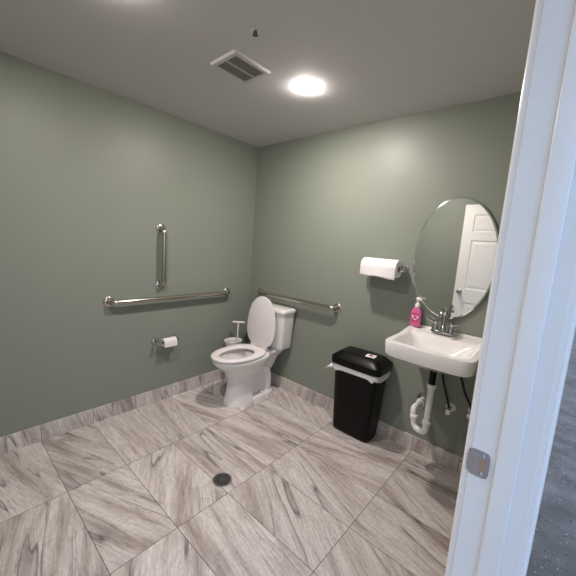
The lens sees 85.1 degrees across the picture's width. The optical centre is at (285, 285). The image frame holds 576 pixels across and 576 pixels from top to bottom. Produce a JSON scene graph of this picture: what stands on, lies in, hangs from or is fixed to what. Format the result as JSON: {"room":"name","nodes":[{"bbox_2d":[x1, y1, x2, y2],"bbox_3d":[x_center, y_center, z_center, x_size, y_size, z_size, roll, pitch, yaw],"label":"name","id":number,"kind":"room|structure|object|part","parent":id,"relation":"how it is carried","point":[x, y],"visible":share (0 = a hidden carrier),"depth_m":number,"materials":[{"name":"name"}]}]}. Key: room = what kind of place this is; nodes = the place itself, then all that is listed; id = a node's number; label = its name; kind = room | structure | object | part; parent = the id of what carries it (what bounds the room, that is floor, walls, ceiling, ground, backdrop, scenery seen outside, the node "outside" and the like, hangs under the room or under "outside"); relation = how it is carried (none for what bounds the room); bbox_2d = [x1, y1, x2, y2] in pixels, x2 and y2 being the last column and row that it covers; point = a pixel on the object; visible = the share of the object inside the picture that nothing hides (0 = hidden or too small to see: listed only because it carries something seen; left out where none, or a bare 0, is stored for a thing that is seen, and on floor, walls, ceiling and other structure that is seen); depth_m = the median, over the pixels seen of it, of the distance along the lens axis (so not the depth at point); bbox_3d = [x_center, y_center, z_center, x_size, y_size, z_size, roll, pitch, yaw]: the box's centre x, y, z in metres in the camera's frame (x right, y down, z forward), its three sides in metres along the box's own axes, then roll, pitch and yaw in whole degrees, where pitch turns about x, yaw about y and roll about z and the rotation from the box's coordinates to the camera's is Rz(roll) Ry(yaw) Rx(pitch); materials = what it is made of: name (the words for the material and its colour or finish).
{"room":"public restroom","nodes":[
{"label":"public restroom","id":0,"kind":"room"},
{"bbox_2d":[0,51,257,436],"bbox_3d":[-1.204,-0.159,2.389,0.100,2.329,2.660,11,10,41],"label":"wall","id":1,"kind":"structure","parent":0,"point":[89,174],"depth_m":2.21,"materials":[{"name":"green paint"}]},
{"bbox_2d":[0,369,224,454],"bbox_3d":[-1.239,0.944,2.504,0.010,0.112,2.460,11,10,41],"label":"baseboard","id":2,"kind":"structure","parent":1,"relation":"attached to","point":[8,443],"depth_m":2.33,"materials":[{"name":"tile"}]},
{"bbox_2d":[156,224,166,289],"bbox_3d":[-0.977,-0.222,2.501,0.074,0.533,0.076,11,10,41],"label":"grab bar","id":3,"kind":"object","parent":1,"relation":"attached to","point":[161,228],"visible":1,"depth_m":2.48,"materials":[{"name":"silver metal"}]},
{"bbox_2d":[151,334,178,344],"bbox_3d":[-0.995,0.455,2.623,0.082,0.054,0.221,11,10,41],"label":"toilet paper holder","id":4,"kind":"object","parent":1,"relation":"attached to","point":[154,340],"visible":0.75,"depth_m":2.57,"materials":[{"name":"silver metal"}]},
{"bbox_3d":[-1.050,0.460,2.560,0.082,0.054,0.054,11,10,41],"label":"post","id":5,"kind":"part","parent":4,"relation":"part of","materials":[{"name":"silver metal"}]},
{"bbox_2d":[161,336,176,347],"bbox_3d":[-0.969,0.467,2.616,0.068,0.068,0.110,11,10,41],"label":"toilet paper roll","id":6,"kind":"object","parent":4,"relation":"on","point":[170,341],"visible":0.98,"depth_m":2.59,"materials":[{"name":"white paper"}]},
{"bbox_2d":[103,288,229,306],"bbox_3d":[-0.902,0.095,2.656,0.074,0.079,1.143,11,10,41],"label":"grab bar","id":7,"kind":"object","parent":1,"relation":"attached to","point":[108,301],"visible":1,"depth_m":2.50,"materials":[{"name":"silver metal"}]},
{"bbox_2d":[0,0,535,146],"bbox_3d":[-0.211,-1.187,1.427,2.545,0.100,2.660,11,10,41],"label":"ceiling","id":8,"kind":"structure","parent":0,"point":[369,61],"depth_m":1.54,"materials":[{"name":"paint"}]},
{"bbox_2d":[210,49,270,83],"bbox_3d":[-0.240,-1.168,1.689,0.211,0.013,0.248,11,10,41],"label":"ceiling vent","id":9,"kind":"object","parent":8,"relation":"in","point":[234,63],"visible":1,"depth_m":1.67,"materials":[{"name":"grey paint"}]},
{"bbox_2d":[250,28,258,36],"bbox_3d":[-0.136,-1.116,1.388,0.038,0.020,0.038,11,10,41],"label":"sprinkler","id":10,"kind":"object","parent":8,"relation":"attached to","point":[255,31],"visible":1,"depth_m":1.38,"materials":[{"name":"grey paint"}]},
{"bbox_2d":[295,81,318,92],"bbox_3d":[0.127,-1.166,1.852,0.136,0.011,0.136,11,10,41],"label":"recessed light","id":11,"kind":"object","parent":8,"relation":"in","point":[304,86],"visible":1,"depth_m":1.83,"materials":[{"name":"white glass"}]},
{"bbox_2d":[298,83,314,91],"bbox_3d":[0.127,-1.166,1.852,0.100,0.010,0.100,11,10,41],"label":"diffuser","id":12,"kind":"object","parent":11,"relation":"attached to","point":[303,87],"depth_m":1.84,"materials":[{"name":"white plastic"}]},
{"bbox_2d":[0,329,575,575],"bbox_3d":[20.235,3.290,-3.043,40.100,0.080,32.500,11,10,41],"label":"floor","id":13,"kind":"structure","parent":0,"point":[133,492],"depth_m":1.74,"materials":[{"name":"tile"}]},
{"bbox_2d":[212,472,231,486],"bbox_3d":[-0.373,1.149,1.857,0.116,0.003,0.116,11,10,41],"label":"floor drain","id":14,"kind":"object","parent":13,"relation":"on","point":[223,479],"visible":1,"depth_m":1.85,"materials":[{"name":"grey metal"}]},
{"bbox_2d":[224,337,241,383],"bbox_3d":[-0.525,0.747,3.103,0.156,0.437,0.179,11,10,41],"label":"caddy","id":15,"kind":"object","parent":13,"relation":"on","point":[228,341],"visible":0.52,"depth_m":3.08,"materials":[{"name":"white plastic"}]},
{"bbox_2d":[232,321,244,341],"bbox_3d":[-0.467,0.505,3.099,0.115,0.314,0.073,0,9,-26],"label":"plunger","id":16,"kind":"object","parent":15,"relation":"in","point":[238,322],"visible":0.44,"depth_m":3.08,"materials":[{"name":"white plastic"}]},
{"bbox_2d":[211,296,295,407],"bbox_3d":[-0.317,0.561,2.796,0.442,0.917,0.757,11,10,41],"label":"toilet","id":17,"kind":"object","parent":13,"relation":"on","point":[246,368],"visible":1,"depth_m":2.80,"materials":[{"name":"white ceramic"}]},
{"bbox_3d":[-0.411,0.584,2.705,0.372,0.022,0.495,11,10,41],"label":"seat","id":18,"kind":"part","parent":17,"relation":"part of","materials":[{"name":"white plastic"}]},
{"bbox_3d":[-0.220,0.330,2.864,0.358,0.466,0.042,11,10,41],"label":"lid","id":19,"kind":"part","parent":17,"relation":"part of","materials":[{"name":"white plastic"}]},
{"bbox_3d":[-0.126,0.403,2.979,0.414,0.350,0.176,11,10,41],"label":"tank","id":20,"kind":"part","parent":17,"relation":"part of","materials":[{"name":"white ceramic"}]},
{"bbox_3d":[-0.115,0.209,2.950,0.442,0.043,0.194,11,10,41],"label":"tank lid","id":21,"kind":"part","parent":17,"relation":"part of","materials":[{"name":"white ceramic"}]},
{"bbox_2d":[325,346,392,442],"bbox_3d":[0.535,0.814,2.373,0.437,0.649,0.268,11,10,41],"label":"trash can","id":22,"kind":"object","parent":13,"relation":"on","point":[361,375],"visible":1,"depth_m":2.28,"materials":[{"name":"black plastic"}]},
{"bbox_3d":[0.569,0.545,2.324,0.398,0.097,0.266,11,10,41],"label":"lid","id":23,"kind":"part","parent":22,"relation":"part of","materials":[{"name":"black plastic"}]},
{"bbox_2d":[247,91,521,456],"bbox_3d":[0.550,-0.060,2.552,2.330,2.329,0.100,11,10,41],"label":"wall","id":24,"kind":"structure","parent":0,"point":[325,203],"depth_m":2.37,"materials":[{"name":"green paint"}]},
{"bbox_2d":[257,287,340,311],"bbox_3d":[0.069,0.124,2.877,0.990,0.076,0.074,11,10,41],"label":"grab bar","id":25,"kind":"object","parent":24,"relation":"attached to","point":[337,307],"visible":1,"depth_m":2.77,"materials":[{"name":"silver metal"}]},
{"bbox_2d":[271,372,462,473],"bbox_3d":[0.442,1.040,2.658,2.320,0.112,0.010,11,10,41],"label":"baseboard","id":26,"kind":"structure","parent":24,"relation":"attached to","point":[452,461],"depth_m":2.32,"materials":[{"name":"tile"}]},
{"bbox_2d":[360,263,408,272],"bbox_3d":[0.706,-0.134,2.266,0.333,0.059,0.112,11,10,41],"label":"paper towel holder","id":27,"kind":"object","parent":24,"relation":"attached to","point":[402,269],"visible":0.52,"depth_m":2.15,"materials":[{"name":"silver metal"}]},
{"bbox_2d":[360,257,402,279],"bbox_3d":[0.684,-0.124,2.244,0.263,0.138,0.129,11,10,41],"label":"paper towel roll","id":28,"kind":"object","parent":27,"relation":"on","point":[379,267],"visible":0.98,"depth_m":2.19,"materials":[{"name":"white paper"}]},
{"bbox_2d":[385,325,481,377],"bbox_3d":[0.902,0.399,1.875,0.478,0.183,0.492,11,10,41],"label":"sink","id":29,"kind":"object","parent":24,"relation":"attached to","point":[457,355],"visible":0.83,"depth_m":1.82,"materials":[{"name":"white ceramic"}]},
{"bbox_2d":[409,297,421,326],"bbox_3d":[0.895,0.179,2.141,0.074,0.198,0.052,11,10,41],"label":"soap bottle","id":30,"kind":"object","parent":29,"relation":"on","point":[416,313],"visible":1,"depth_m":2.13,"materials":[{"name":"pink plastic"}]},
{"bbox_2d":[410,371,436,434],"bbox_3d":[0.905,0.704,2.062,0.127,0.480,0.276,7,8,22],"label":"trap","id":31,"kind":"object","parent":29,"relation":"attached to","point":[423,399],"visible":0.98,"depth_m":1.96,"materials":[{"name":"white plastic"}]},
{"bbox_2d":[427,307,460,335],"bbox_3d":[1.000,0.220,1.987,0.142,0.174,0.154,3,8,-6],"label":"faucet","id":32,"kind":"object","parent":29,"relation":"on","point":[443,312],"visible":1,"depth_m":1.99,"materials":[{"name":"silver metal"}]},
{"bbox_3d":[0.958,0.247,2.039,0.078,0.072,0.042,4,8,2],"label":"handle","id":33,"kind":"part","parent":32,"relation":"part of","materials":[{"name":"silver metal"}]},
{"bbox_3d":[1.008,0.296,2.013,0.142,0.018,0.052,11,10,41],"label":"plate","id":34,"kind":"part","parent":32,"relation":"part of","materials":[{"name":"silver metal"}]},
{"bbox_3d":[0.987,0.214,1.971,0.040,0.159,0.122,11,10,41],"label":"spout","id":35,"kind":"part","parent":32,"relation":"part of","materials":[{"name":"silver metal"}]},
{"bbox_3d":[1.049,0.265,1.959,0.042,0.072,0.078,3,8,-9],"label":"handle","id":36,"kind":"part","parent":32,"relation":"part of","materials":[{"name":"silver metal"}]},
{"bbox_2d":[441,374,455,414],"bbox_3d":[1.045,0.636,2.032,0.127,0.392,0.098,11,10,41],"label":"supplies","id":37,"kind":"object","parent":24,"relation":"attached to","point":[450,407],"visible":0.76,"depth_m":2.02,"materials":[{"name":"black rubber"}]},
{"bbox_2d":[413,197,497,318],"bbox_3d":[1.070,-0.168,2.001,0.486,0.774,0.019,11,10,41],"label":"mirror","id":38,"kind":"object","parent":24,"relation":"attached to","point":[456,246],"visible":0.85,"depth_m":1.98,"materials":[{"name":"white mirror"}]},
{"bbox_2d":[460,377,471,418],"bbox_3d":[1.133,0.640,1.954,0.149,0.367,0.098,11,10,41],"label":"supplies","id":39,"kind":"object","parent":24,"relation":"attached to","point":[461,378],"visible":0.51,"depth_m":1.94,"materials":[{"name":"black rubber"}]},
{"bbox_3d":[0.611,0.185,0.800,0.115,2.329,2.660,11,10,41],"label":"wall","id":40,"kind":"structure","parent":0,"visible":0},
{"bbox_2d":[445,0,575,575],"bbox_3d":[0.162,0.351,0.326,0.120,2.068,0.958,11,10,41],"label":"trim","id":41,"kind":"structure","parent":40,"relation":"attached to","point":[538,266],"depth_m":0.63,"materials":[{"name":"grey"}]},
{"bbox_3d":[0.435,0.400,0.707,0.043,0.062,0.006,11,10,41],"label":"strike plate","id":42,"kind":"part","parent":41,"relation":"part of","materials":[{"name":"grey metal"}]},
{"bbox_2d":[516,270,575,575],"bbox_3d":[0.215,0.339,0.278,0.018,2.112,1.046,11,10,41],"label":"trim","id":43,"kind":"structure","parent":40,"relation":"attached to","point":[570,323],"depth_m":0.63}
]}

